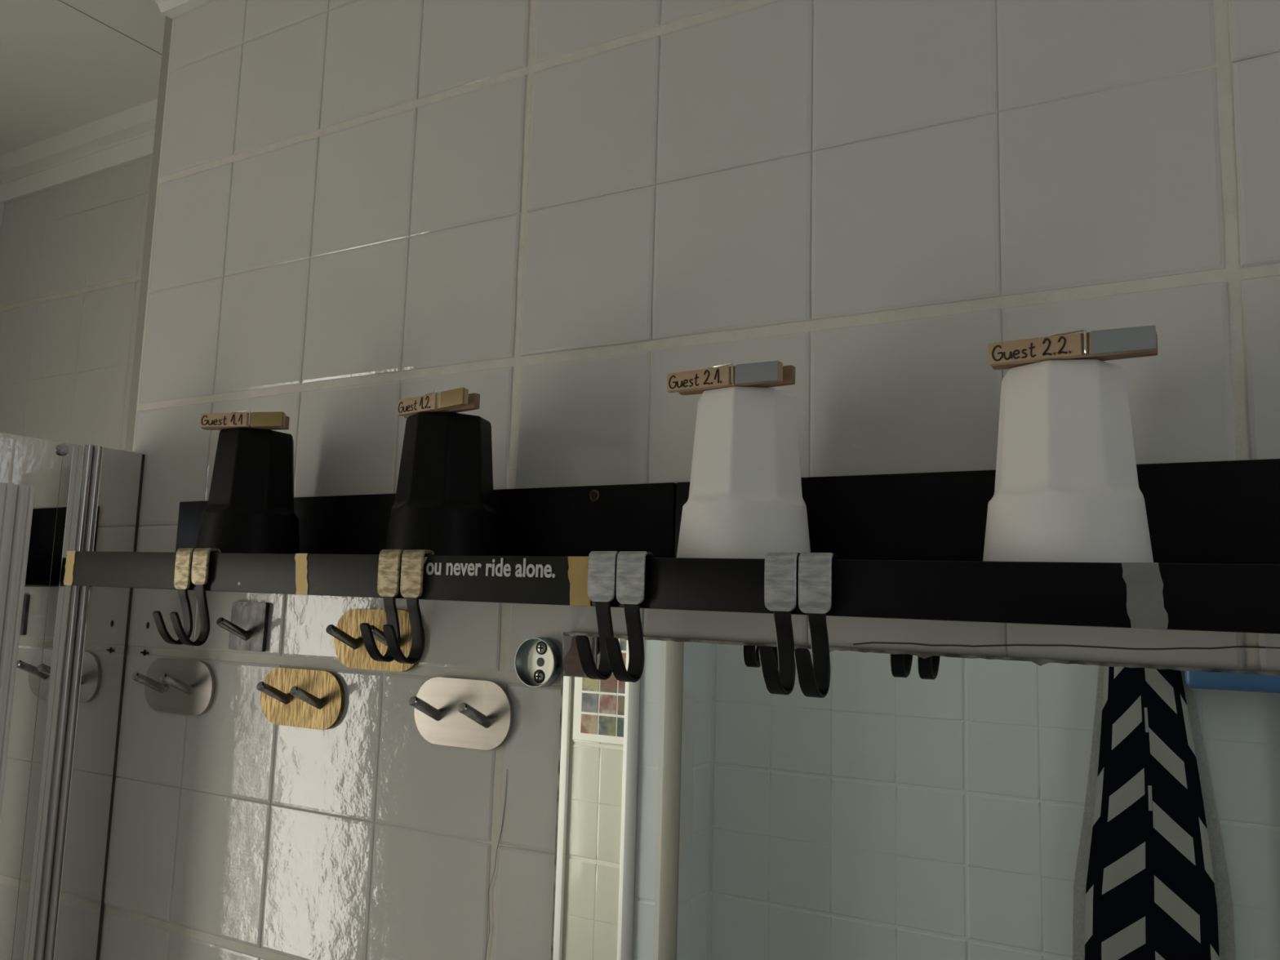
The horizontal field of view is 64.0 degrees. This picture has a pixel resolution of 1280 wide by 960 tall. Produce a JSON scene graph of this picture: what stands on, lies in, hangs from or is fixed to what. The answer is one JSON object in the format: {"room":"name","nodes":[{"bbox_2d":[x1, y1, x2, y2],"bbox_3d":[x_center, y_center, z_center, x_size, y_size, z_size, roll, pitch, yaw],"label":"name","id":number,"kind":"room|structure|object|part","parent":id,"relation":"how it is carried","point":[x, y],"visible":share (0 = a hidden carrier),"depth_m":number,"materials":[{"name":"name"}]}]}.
{"room":"bathroom","nodes":[
{"label":"bathroom","id":0,"kind":"room"},
{"bbox_2d":[0,180,4,239],"bbox_3d":[-1.365,0.634,0.781,0.046,2.410,1.530,-3,-8,30],"label":"wall","id":1,"kind":"structure","parent":0,"point":[2,205],"depth_m":1.52,"materials":[{"name":"paint"}]},
{"bbox_2d":[0,98,157,203],"bbox_3d":[-0.675,-0.457,1.359,0.647,0.061,0.023,-3,-8,30],"label":"trim","id":2,"kind":"structure","parent":1,"relation":"attached to","point":[125,137],"depth_m":1.42,"materials":[{"name":"white paint"}]},
{"bbox_2d":[0,155,152,450],"bbox_3d":[-0.690,0.712,1.239,0.661,2.410,0.046,-3,-8,30],"label":"wall","id":3,"kind":"structure","parent":0,"point":[71,254],"depth_m":1.40,"materials":[{"name":"white tile"}]},
{"bbox_2d":[0,0,165,155],"bbox_3d":[-0.334,-0.623,0.352,2.380,0.034,1.552,-3,-8,30],"label":"ceiling","id":4,"kind":"structure","parent":0,"point":[62,69],"depth_m":1.24,"materials":[{"name":"white paint"}]},
{"bbox_2d":[57,0,162,54],"bbox_3d":[-0.748,-0.548,0.903,0.001,0.001,0.851,-3,-8,30],"label":"trim","id":5,"kind":"structure","parent":4,"relation":"attached to","point":[58,0],"depth_m":1.16,"materials":[{"name":"grey"}]},
{"bbox_2d":[98,0,1279,959],"bbox_3d":[0.195,0.645,0.508,1.610,2.410,0.047,-3,-8,30],"label":"wall","id":6,"kind":"structure","parent":0,"point":[550,212],"depth_m":0.72,"materials":[{"name":"white tile"}]},
{"bbox_2d":[124,15,172,451],"bbox_3d":[-0.469,0.685,0.978,0.012,2.410,0.182,-3,-8,30],"label":"trim","id":7,"kind":"structure","parent":6,"relation":"attached to","point":[168,21],"depth_m":1.02,"materials":[{"name":"grey"}]},
{"bbox_2d":[131,657,215,715],"bbox_3d":[-0.414,0.180,0.890,0.093,0.047,0.033,-3,-8,30],"label":"wall hook","id":8,"kind":"object","parent":6,"relation":"attached to","point":[172,686],"visible":1,"depth_m":0.90,"materials":[{"name":"metal"}]},
{"bbox_2d":[154,0,214,18],"bbox_3d":[0.206,-0.530,0.618,1.610,0.053,0.046,-3,-8,30],"label":"trim","id":9,"kind":"structure","parent":6,"relation":"attached to","point":[171,9],"depth_m":1.02,"materials":[{"name":"white paint"}]},
{"bbox_2d":[216,600,269,651],"bbox_3d":[-0.339,0.122,0.854,0.043,0.041,0.033,-3,-8,30],"label":"wall hook","id":10,"kind":"object","parent":6,"relation":"attached to","point":[247,628],"visible":1,"depth_m":0.86,"materials":[{"name":"silver metal"}]},
{"bbox_2d":[256,667,344,729],"bbox_3d":[-0.280,0.174,0.812,0.093,0.046,0.033,-3,-8,30],"label":"wall hook","id":11,"kind":"object","parent":6,"relation":"attached to","point":[311,699],"visible":1,"depth_m":0.82,"materials":[{"name":"brown wood"}]},
{"bbox_2d":[63,482,676,606],"bbox_3d":[-0.222,0.046,0.754,0.514,0.084,0.104,-3,-8,30],"label":"ledge","id":12,"kind":"object","parent":6,"relation":"attached to","point":[546,536],"visible":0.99,"depth_m":0.71,"materials":[{"name":"black paint"}]},
{"bbox_2d":[152,547,196,644],"bbox_3d":[-0.340,0.085,0.749,0.017,0.071,0.031,-3,-8,30],"label":"hook","id":13,"kind":"object","parent":12,"relation":"attached to","point":[184,557],"visible":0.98,"depth_m":0.75,"materials":[{"name":"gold metal"}]},
{"bbox_3d":[-0.341,0.098,0.746,0.010,0.043,0.029,-3,-8,30],"label":"hook arm","id":14,"kind":"part","parent":13,"relation":"part of"},
{"bbox_2d":[169,547,221,645],"bbox_3d":[-0.324,0.084,0.739,0.017,0.071,0.031,-3,-8,30],"label":"hook","id":15,"kind":"object","parent":12,"relation":"attached to","point":[201,556],"visible":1,"depth_m":0.74,"materials":[{"name":"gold metal"}]},
{"bbox_3d":[-0.324,0.096,0.736,0.010,0.046,0.029,-3,-8,30],"label":"hook arm","id":16,"kind":"part","parent":15,"relation":"part of"},
{"bbox_2d":[195,427,299,553],"bbox_3d":[-0.306,0.023,0.807,0.082,0.120,0.082,-3,-8,30],"label":"tumbler","id":17,"kind":"object","parent":12,"relation":"on","point":[250,508],"visible":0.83,"depth_m":0.78,"materials":[{"name":"black plastic"}]},
{"bbox_2d":[199,409,289,430],"bbox_3d":[-0.307,-0.046,0.794,0.076,0.013,0.018,0,-7,13],"label":"clothespin","id":18,"kind":"object","parent":17,"relation":"on","point":[275,420],"visible":1,"depth_m":0.79,"materials":[{"name":"brown wood"}]},
{"bbox_2d":[360,549,405,662],"bbox_3d":[-0.163,0.079,0.645,0.018,0.071,0.031,-3,-8,30],"label":"hook","id":19,"kind":"object","parent":12,"relation":"attached to","point":[389,560],"visible":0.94,"depth_m":0.65,"materials":[{"name":"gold metal"}]},
{"bbox_3d":[-0.163,0.092,0.642,0.010,0.043,0.029,-3,-8,30],"label":"hook arm","id":20,"kind":"part","parent":19,"relation":"part of"},
{"bbox_2d":[382,549,434,663],"bbox_3d":[-0.146,0.078,0.635,0.018,0.071,0.031,-3,-8,30],"label":"hook","id":21,"kind":"object","parent":12,"relation":"attached to","point":[412,560],"visible":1,"depth_m":0.64,"materials":[{"name":"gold metal"}]},
{"bbox_3d":[-0.146,0.092,0.632,0.010,0.043,0.029,-3,-8,30],"label":"hook arm","id":22,"kind":"part","parent":21,"relation":"part of"},
{"bbox_3d":[-0.198,0.052,0.797,0.511,0.084,0.005,-3,-8,30],"label":"panel","id":23,"kind":"part","parent":12,"relation":"part of","materials":[{"name":"black paint"}]},
{"bbox_2d":[385,412,498,555],"bbox_3d":[-0.135,0.017,0.707,0.082,0.120,0.082,-3,-8,30],"label":"tumbler","id":24,"kind":"object","parent":12,"relation":"on","point":[443,504],"visible":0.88,"depth_m":0.68,"materials":[{"name":"black plastic"}]},
{"bbox_2d":[397,386,479,417],"bbox_3d":[-0.137,-0.052,0.693,0.076,0.013,0.019,-5,-10,41],"label":"clothespin","id":25,"kind":"object","parent":24,"relation":"on","point":[456,400],"visible":1,"depth_m":0.68,"materials":[{"name":"brown wood"}]},
{"bbox_2d":[325,608,424,671],"bbox_3d":[-0.209,0.121,0.778,0.091,0.046,0.033,-3,-8,30],"label":"wall hook","id":26,"kind":"object","parent":6,"relation":"attached to","point":[350,649],"visible":0.69,"depth_m":0.79,"materials":[{"name":"brown wood"}]},
{"bbox_2d":[408,676,513,750],"bbox_3d":[-0.136,0.166,0.727,0.089,0.048,0.033,-3,-8,30],"label":"wall hook","id":27,"kind":"object","parent":6,"relation":"attached to","point":[463,713],"visible":1,"depth_m":0.73,"materials":[{"name":"metal"}]},
{"bbox_2d":[514,637,561,687],"bbox_3d":[-0.071,0.126,0.709,0.034,0.034,0.009,-3,-8,30],"label":"disc","id":28,"kind":"object","parent":6,"relation":"attached to","point":[538,660],"visible":1,"depth_m":0.71,"materials":[{"name":"metal"}]},
{"bbox_3d":[-0.069,0.127,0.712,0.032,0.032,0.001,-3,-8,30],"label":"plate","id":29,"kind":"part","parent":28,"relation":"part of","materials":[{"name":"metal"}]},
{"bbox_2d":[551,632,1279,959],"bbox_3d":[0.242,0.421,0.483,0.704,0.666,0.004,-3,-8,30],"label":"wall mirror","id":30,"kind":"object","parent":6,"relation":"attached to","point":[927,806],"visible":0.85,"depth_m":0.57,"materials":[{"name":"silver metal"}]},
{"bbox_2d":[563,635,596,677],"bbox_3d":[-0.041,0.119,0.692,0.026,0.027,0.001,-3,-8,30],"label":"sticker","id":31,"kind":"object","parent":30,"relation":"attached to","point":[572,667],"visible":0.59,"depth_m":0.69,"materials":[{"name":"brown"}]},
{"bbox_2d":[564,635,584,676],"bbox_3d":[-0.044,0.119,0.694,0.017,0.027,0.001,-3,-8,30],"label":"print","id":32,"kind":"object","parent":31,"relation":"attached to","point":[572,666],"depth_m":0.69},
{"bbox_2d":[591,458,1279,634],"bbox_3d":[0.220,0.029,0.495,0.513,0.088,0.104,-3,-8,30],"label":"ledge","id":33,"kind":"object","parent":6,"relation":"attached to","point":[911,546],"visible":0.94,"depth_m":0.51,"materials":[{"name":"black paint"}]},
{"bbox_2d":[575,551,619,679],"bbox_3d":[-0.025,0.074,0.564,0.018,0.071,0.031,-3,-8,30],"label":"hook","id":34,"kind":"object","parent":33,"relation":"attached to","point":[602,564],"visible":0.91,"depth_m":0.57,"materials":[{"name":"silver metal"}]},
{"bbox_3d":[-0.025,0.087,0.561,0.010,0.045,0.029,-3,-8,30],"label":"hook arm","id":35,"kind":"part","parent":34,"relation":"part of"},
{"bbox_2d":[604,551,653,682],"bbox_3d":[-0.008,0.073,0.554,0.018,0.071,0.031,-3,-8,30],"label":"hook","id":36,"kind":"object","parent":33,"relation":"attached to","point":[630,565],"visible":1,"depth_m":0.56,"materials":[{"name":"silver metal"}]},
{"bbox_3d":[-0.008,0.086,0.551,0.010,0.044,0.029,-3,-8,30],"label":"hook arm","id":37,"kind":"part","parent":36,"relation":"part of"},
{"bbox_2d":[676,386,810,558],"bbox_3d":[0.060,0.011,0.592,0.082,0.120,0.082,-3,-8,30],"label":"tumbler","id":38,"kind":"object","parent":33,"relation":"on","point":[745,500],"visible":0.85,"depth_m":0.57,"materials":[{"name":"white plastic"}]},
{"bbox_2d":[666,360,795,395],"bbox_3d":[0.051,-0.058,0.582,0.075,0.013,0.018,-3,-8,30],"label":"clothespin","id":39,"kind":"object","parent":38,"relation":"on","point":[773,373],"visible":1,"depth_m":0.57,"materials":[{"name":"brown wood"}]},
{"bbox_2d":[758,552,800,694],"bbox_3d":[0.068,0.071,0.509,0.017,0.071,0.031,-3,-8,30],"label":"hook","id":40,"kind":"object","parent":33,"relation":"attached to","point":[780,568],"visible":0.99,"depth_m":0.51,"materials":[{"name":"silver metal"}]},
{"bbox_3d":[0.068,0.084,0.506,0.010,0.043,0.029,-3,-8,30],"label":"hook arm","id":41,"kind":"part","parent":40,"relation":"part of"},
{"bbox_2d":[794,552,837,697],"bbox_3d":[0.084,0.070,0.500,0.017,0.071,0.031,-3,-8,30],"label":"hook","id":42,"kind":"object","parent":33,"relation":"attached to","point":[815,569],"visible":1,"depth_m":0.51,"materials":[{"name":"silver metal"}]},
{"bbox_3d":[0.083,0.084,0.497,0.010,0.043,0.029,-3,-8,30],"label":"hook arm","id":43,"kind":"part","parent":42,"relation":"part of"},
{"bbox_3d":[0.245,0.035,0.537,0.513,0.088,0.005,-3,-8,30],"label":"panel","id":44,"kind":"part","parent":33,"relation":"part of","materials":[{"name":"black paint"}]},
{"bbox_2d":[982,359,1153,562],"bbox_3d":[0.209,0.006,0.505,0.082,0.120,0.082,-3,-8,30],"label":"tumbler","id":45,"kind":"object","parent":33,"relation":"on","point":[1067,490],"visible":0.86,"depth_m":0.48,"materials":[{"name":"white plastic"}]},
{"bbox_2d":[988,324,1157,369],"bbox_3d":[0.206,-0.064,0.490,0.074,0.013,0.018,-3,-8,30],"label":"clothespin","id":46,"kind":"object","parent":45,"relation":"on","point":[1108,344],"visible":1,"depth_m":0.48,"materials":[{"name":"brown wood"}]},
{"bbox_3d":[-0.404,1.801,0.043,2.380,0.034,1.552,-3,-8,30],"label":"floor","id":47,"kind":"structure","parent":0,"visible":0},
{"bbox_2d":[0,432,145,959],"bbox_3d":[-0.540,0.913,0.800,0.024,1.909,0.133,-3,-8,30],"label":"shower enclosure","id":48,"kind":"object","parent":47,"relation":"on","point":[64,648],"visible":1,"depth_m":0.90,"materials":[{"name":"glass"}]},
{"bbox_3d":[-0.561,0.928,0.752,0.014,1.866,0.033,-3,-8,30],"label":"door rail","id":49,"kind":"part","parent":48,"relation":"part of","materials":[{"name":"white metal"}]},
{"bbox_3d":[-0.557,0.910,0.777,0.004,1.909,0.075,-3,-8,30],"label":"glass panel","id":50,"kind":"part","parent":48,"relation":"part of","materials":[{"name":"clear glass"}]}
]}

